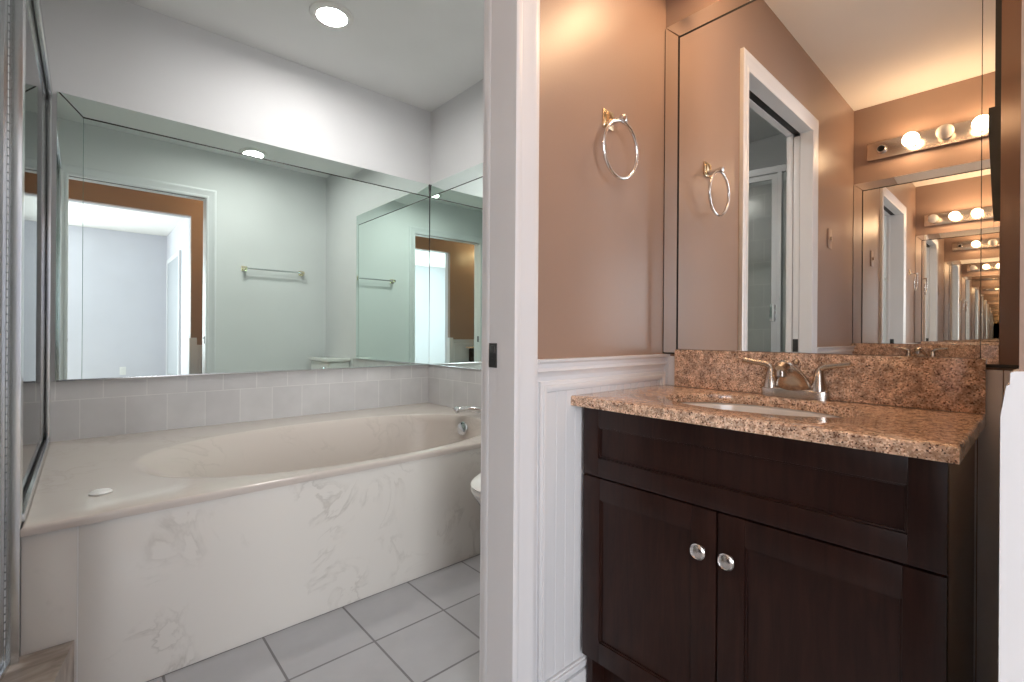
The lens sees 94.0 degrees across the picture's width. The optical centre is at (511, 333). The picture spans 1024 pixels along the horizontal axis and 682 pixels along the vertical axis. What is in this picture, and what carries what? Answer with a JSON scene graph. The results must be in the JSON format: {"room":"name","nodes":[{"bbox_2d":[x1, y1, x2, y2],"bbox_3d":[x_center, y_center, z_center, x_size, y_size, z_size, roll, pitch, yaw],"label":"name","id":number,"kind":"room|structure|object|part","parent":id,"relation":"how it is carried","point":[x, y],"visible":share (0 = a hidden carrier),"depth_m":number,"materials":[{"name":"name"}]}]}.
{"room":"bathroom","nodes":[
{"label":"bathroom","id":0,"kind":"room"},
{"bbox_2d":[40,0,430,441],"bbox_3d":[-1.614,-0.284,2.338,2.948,2.434,0.100,0,0,-42],"label":"wall","id":1,"kind":"structure","parent":0,"point":[125,54],"depth_m":2.38,"materials":[{"name":"white paint"}]},
{"bbox_2d":[50,365,428,441],"bbox_3d":[-1.582,0.327,2.298,2.748,0.251,0.008,0,0,-42],"label":"tile backsplash","id":2,"kind":"structure","parent":1,"relation":"attached to","point":[108,407],"depth_m":2.38,"materials":[{"name":"white tile"}]},
{"bbox_2d":[55,92,428,379],"bbox_3d":[-1.230,-0.406,2.600,1.813,1.205,0.013,0,0,-42],"label":"mirror","id":3,"kind":"object","parent":1,"relation":"attached to","point":[182,248],"visible":1,"depth_m":2.39,"materials":[{"name":"white mirror"}]},
{"bbox_2d":[56,364,480,381],"bbox_3d":[-0.854,0.203,2.182,1.818,0.007,1.150,0,0,-42],"label":"trim","id":4,"kind":"structure","parent":1,"relation":"attached to","point":[415,364],"depth_m":2.46,"materials":[{"name":"silver metal"}]},
{"bbox_2d":[20,554,479,681],"bbox_3d":[-0.666,0.965,1.268,2.948,0.050,2.970,0,0,-42],"label":"floor","id":5,"kind":"structure","parent":0,"point":[426,628],"depth_m":1.45,"materials":[{"name":"grey tile"}]},
{"bbox_2d":[1,640,73,681],"bbox_3d":[-0.961,0.851,0.864,0.132,0.174,0.691,0,0,-33],"label":"shower curb","id":6,"kind":"object","parent":5,"relation":"on","point":[55,663],"visible":1,"depth_m":1.10,"materials":[{"name":"stone"}]},
{"bbox_2d":[0,0,51,681],"bbox_3d":[-1.346,-0.125,1.280,0.126,1.769,1.817,0,0,-37],"label":"shower enclosure","id":7,"kind":"object","parent":6,"relation":"on","point":[25,78],"visible":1,"depth_m":1.10,"materials":[{"name":"clear glass"}]},
{"bbox_3d":[-1.013,-0.107,0.850,0.024,1.710,0.540,0,0,-32],"label":"door frame","id":8,"kind":"part","parent":7,"relation":"part of","materials":[{"name":"silver metal"}]},
{"bbox_3d":[-0.993,-0.122,0.818,0.040,1.769,0.659,0,0,-32],"label":"header frame","id":9,"kind":"part","parent":7,"relation":"part of","materials":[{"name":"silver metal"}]},
{"bbox_3d":[-1.171,-0.123,1.115,0.041,1.769,0.060,0,0,-42],"label":"hinge post","id":10,"kind":"part","parent":7,"relation":"part of","materials":[{"name":"silver metal"}]},
{"bbox_3d":[-1.548,-0.272,1.549,0.005,1.417,1.092,0,0,-42],"label":"fixed glass panel","id":11,"kind":"part","parent":7,"relation":"part of","materials":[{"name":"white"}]},
{"bbox_3d":[-1.558,0.436,1.554,0.034,0.026,1.126,0,0,-42],"label":"rail","id":12,"kind":"part","parent":7,"relation":"part of","materials":[{"name":"silver metal"}]},
{"bbox_3d":[-1.542,-0.993,1.547,0.034,0.035,1.146,0,0,-42],"label":"rail","id":13,"kind":"part","parent":7,"relation":"part of","materials":[{"name":"silver metal"}]},
{"bbox_2d":[20,402,480,681],"bbox_3d":[-0.859,0.693,2.167,1.839,0.491,1.169,0,0,-42],"label":"bathtub","id":14,"kind":"object","parent":5,"relation":"on","point":[156,553],"visible":0.88,"depth_m":1.51,"materials":[{"name":"plastic"}]},
{"bbox_3d":[-1.131,0.707,1.168,0.098,0.458,0.020,0,0,-42],"label":"apron panel","id":15,"kind":"part","parent":14,"relation":"part of","materials":[{"name":"stone"}]},
{"bbox_3d":[-0.277,0.527,2.658,0.077,0.075,0.028,0,0,37],"label":"overflow plate","id":16,"kind":"part","parent":14,"relation":"part of","materials":[{"name":"silver metal"}]},
{"bbox_2d":[453,406,480,412],"bbox_3d":[-0.228,0.431,2.664,0.201,0.054,0.048,0,0,0],"label":"tub spout","id":17,"kind":"object","parent":14,"relation":"on","point":[457,409],"visible":0.6,"depth_m":2.65,"materials":[{"name":"silver metal"}]},
{"bbox_3d":[-0.218,0.431,2.662,0.180,0.054,0.048,0,0,-2],"label":"spout","id":18,"kind":"part","parent":17,"relation":"part of","materials":[{"name":"silver metal"}]},
{"bbox_2d":[471,473,480,506],"bbox_3d":[0.154,0.578,1.865,0.730,0.735,0.460,0,0,-42],"label":"toilet","id":19,"kind":"object","parent":5,"relation":"on","point":[476,482],"visible":0.06,"depth_m":1.65,"materials":[{"name":"white ceramic"}]},
{"bbox_3d":[0.098,0.552,1.815,0.580,0.019,0.381,0,0,-42],"label":"seat","id":20,"kind":"part","parent":19,"relation":"part of","materials":[{"name":"white plastic"}]},
{"bbox_3d":[0.099,0.530,1.815,0.580,0.022,0.381,0,0,-42],"label":"seat lid","id":21,"kind":"part","parent":19,"relation":"part of","materials":[{"name":"white plastic"}]},
{"bbox_2d":[582,407,974,681],"bbox_3d":[0.575,0.570,1.131,0.446,0.756,0.716,0,0,-42],"label":"vanity cabinet","id":22,"kind":"object","parent":5,"relation":"on","point":[711,554],"visible":0.98,"depth_m":0.94,"materials":[{"name":"espresso wood"},{"name":"brown speckled granite"}]},
{"bbox_3d":[0.313,0.609,1.137,0.018,0.474,0.357,0,0,-42],"label":"door","id":23,"kind":"part","parent":22,"relation":"part of","materials":[{"name":"brown wood"}]},
{"bbox_3d":[0.397,0.461,1.014,0.023,0.034,0.034,0,0,-42],"label":"knob","id":24,"kind":"part","parent":22,"relation":"part of","materials":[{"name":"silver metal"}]},
{"bbox_3d":[0.437,0.461,0.969,0.023,0.034,0.034,0,0,-42],"label":"knob","id":25,"kind":"part","parent":22,"relation":"part of","materials":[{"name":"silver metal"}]},
{"bbox_3d":[0.434,0.281,1.003,0.018,0.176,0.716,0,0,-42],"label":"false drawer","id":26,"kind":"part","parent":22,"relation":"part of","materials":[{"name":"brown wood"}]},
{"bbox_2d":[571,349,985,463],"bbox_3d":[0.571,0.190,1.128,0.462,0.280,0.753,0,0,-42],"label":"countertop","id":27,"kind":"structure","parent":22,"relation":"on","point":[928,408],"depth_m":1.07,"materials":[{"name":"stone"}]},
{"bbox_2d":[680,402,838,416],"bbox_3d":[0.574,0.260,1.134,0.333,0.140,0.471,0,0,-42],"label":"sink basin","id":28,"kind":"object","parent":27,"relation":"in","point":[775,408],"depth_m":1.24,"materials":[{"name":"white ceramic"}]},
{"bbox_2d":[742,357,851,400],"bbox_3d":[0.700,0.115,1.209,0.127,0.100,0.254,0,0,-42],"label":"sink faucet","id":29,"kind":"object","parent":27,"relation":"on","point":[785,379],"visible":1,"depth_m":1.20,"materials":[{"name":"silver metal"}]},
{"bbox_3d":[0.677,0.104,1.299,0.037,0.078,0.089,0,0,-42],"label":"lever handle","id":30,"kind":"part","parent":29,"relation":"part of","materials":[{"name":"silver metal"}]},
{"bbox_3d":[0.698,0.109,1.207,0.121,0.087,0.094,0,0,-42],"label":"spout","id":31,"kind":"part","parent":29,"relation":"part of","materials":[{"name":"silver metal"}]},
{"bbox_3d":[0.741,0.105,1.245,0.017,0.080,0.017,0,0,-42],"label":"lift rod","id":32,"kind":"part","parent":29,"relation":"part of","materials":[{"name":"silver metal"}]},
{"bbox_3d":[0.787,0.104,1.176,0.037,0.078,0.089,0,0,-42],"label":"lever handle","id":33,"kind":"part","parent":29,"relation":"part of","materials":[{"name":"silver metal"}]},
{"bbox_3d":[0.552,0.611,0.869,0.018,0.474,0.355,0,0,-42],"label":"door","id":34,"kind":"part","parent":22,"relation":"part of","materials":[{"name":"brown wood"}]},
{"bbox_3d":[0.828,0.562,0.880,0.403,0.734,0.004,0,0,-42],"label":"panel","id":35,"kind":"part","parent":22,"relation":"part of","materials":[{"name":"brown laminate"}]},
{"bbox_2d":[126,0,483,111],"bbox_3d":[-0.977,-1.522,1.635,2.948,0.050,1.985,0,0,-42],"label":"ceiling","id":36,"kind":"structure","parent":0,"point":[423,54],"depth_m":2.40,"materials":[{"name":"paint"}]},
{"bbox_2d":[309,0,353,28],"bbox_3d":[-0.844,-1.489,2.240,0.198,0.012,0.198,0,0,-42],"label":"recessed light","id":37,"kind":"object","parent":36,"relation":"in","point":[330,14],"visible":1,"depth_m":2.23,"materials":[{"name":"white plastic"}]},
{"bbox_2d":[430,79,482,411],"bbox_3d":[0.089,-0.272,2.570,0.100,2.434,1.825,0,0,-42],"label":"wall","id":38,"kind":"structure","parent":0,"point":[456,133],"depth_m":2.98,"materials":[{"name":"white paint"}]},
{"bbox_2d":[428,365,480,412],"bbox_3d":[-0.159,0.336,2.762,0.008,0.251,1.197,0,0,-42],"label":"tile backsplash","id":39,"kind":"structure","parent":38,"relation":"attached to","point":[453,387],"depth_m":2.98,"materials":[{"name":"white tile"}]},
{"bbox_2d":[429,163,482,368],"bbox_3d":[-0.176,-0.398,2.784,0.011,1.206,1.149,0,0,-42],"label":"mirror","id":40,"kind":"object","parent":38,"relation":"attached to","point":[456,200],"visible":0.48,"depth_m":2.98,"materials":[{"name":"white mirror"}]},
{"bbox_2d":[538,0,665,358],"bbox_3d":[-0.406,-0.276,0.787,2.391,2.434,0.045,0,0,-42],"label":"wall","id":41,"kind":"structure","parent":0,"point":[601,235],"depth_m":1.34,"materials":[{"name":"brown paint"}]},
{"bbox_2d":[479,0,539,681],"bbox_3d":[-0.602,-0.120,0.655,1.665,2.119,0.145,0,0,-42],"label":"door frame","id":42,"kind":"structure","parent":41,"relation":"in","point":[511,71],"depth_m":1.14,"materials":[{"name":"white paint"}]},
{"bbox_3d":[-0.391,-0.118,0.929,0.985,2.119,0.018,0,0,-42],"label":"casing","id":43,"kind":"part","parent":42,"relation":"part of","materials":[{"name":"white paint"}]},
{"bbox_3d":[-0.048,0.053,1.173,0.009,0.060,0.028,0,0,-42],"label":"strike plate","id":44,"kind":"part","parent":42,"relation":"part of","materials":[{"name":"grey metal"}]},
{"bbox_3d":[-0.038,-0.081,1.181,0.019,2.049,0.035,0,0,-42],"label":"jamb post","id":45,"kind":"part","parent":42,"relation":"part of","materials":[{"name":"white paint"}]},
{"bbox_3d":[-0.307,-0.118,0.834,0.983,2.119,0.018,0,0,-42],"label":"casing","id":46,"kind":"part","parent":42,"relation":"part of","materials":[{"name":"white paint"}]},
{"bbox_2d":[535,368,664,681],"bbox_3d":[0.278,0.527,1.361,0.598,0.837,0.018,0,0,-42],"label":"wainscoting","id":47,"kind":"structure","parent":41,"relation":"attached to","point":[560,657],"depth_m":1.23,"materials":[{"name":"white paint"}]},
{"bbox_2d":[538,354,669,377],"bbox_3d":[0.283,0.086,1.359,0.598,0.045,0.024,0,0,-42],"label":"trim","id":48,"kind":"structure","parent":41,"relation":"attached to","point":[579,365],"depth_m":1.31,"materials":[{"name":"white paint"}]},
{"bbox_2d":[602,108,638,179],"bbox_3d":[0.292,-0.532,1.335,0.164,0.205,0.066,0,0,-42],"label":"towel ring","id":49,"kind":"object","parent":41,"relation":"attached to","point":[608,121],"visible":1,"depth_m":1.34,"materials":[{"name":"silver metal"}]},
{"bbox_3d":[0.275,-0.608,1.355,0.048,0.052,0.012,0,0,-42],"label":"mount plate","id":50,"kind":"part","parent":49,"relation":"part of","materials":[{"name":"gold metal"}]},
{"bbox_3d":[0.296,-0.596,1.331,0.028,0.020,0.056,0,0,-42],"label":"post","id":51,"kind":"part","parent":49,"relation":"part of","materials":[{"name":"silver metal"}]},
{"bbox_2d":[666,0,1014,681],"bbox_3d":[0.826,-0.267,1.263,0.080,2.434,0.985,0,0,-42],"label":"wall","id":52,"kind":"structure","parent":0,"point":[676,10],"depth_m":1.49,"materials":[{"name":"brown paint"}]},
{"bbox_2d":[674,349,985,413],"bbox_3d":[0.754,0.108,1.256,0.020,0.114,0.700,0,0,-42],"label":"backsplash","id":53,"kind":"structure","parent":52,"relation":"attached to","point":[946,384],"depth_m":1.13,"materials":[{"name":"stone"}]},
{"bbox_2d":[664,356,1011,681],"bbox_3d":[0.765,0.511,1.261,0.006,0.876,0.814,0,0,-42],"label":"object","id":54,"kind":"structure","parent":52,"relation":"attached to","point":[987,502],"depth_m":1.00,"materials":[{"name":"white paint"}]},
{"bbox_2d":[663,0,1021,368],"bbox_3d":[0.764,-0.464,1.265,0.009,1.066,0.799,0,0,-42],"label":"vanity mirror","id":55,"kind":"object","parent":52,"relation":"attached to","point":[841,176],"visible":0.93,"depth_m":1.19,"materials":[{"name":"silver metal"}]},
{"bbox_2d":[1019,0,1023,370],"bbox_3d":[0.170,-0.272,0.143,2.391,2.434,0.050,0,0,-42],"label":"wall","id":56,"kind":"structure","parent":0,"point":[1021,318],"depth_m":0.54,"materials":[{"name":"brown paint"}]},
{"bbox_2d":[998,505,999,681],"bbox_3d":[0.816,0.531,0.772,0.581,0.837,0.018,0,0,-42],"label":"trim","id":57,"kind":"structure","parent":56,"relation":"attached to","point":[999,505],"depth_m":0.60,"materials":[{"name":"white paint"}]},
{"bbox_2d":[999,369,1023,681],"bbox_3d":[0.595,0.495,0.537,0.062,0.906,0.064,0,0,-42],"label":"trim","id":58,"kind":"structure","parent":56,"relation":"attached to","point":[1011,551],"depth_m":0.53,"materials":[{"name":"white paint"}]}
]}

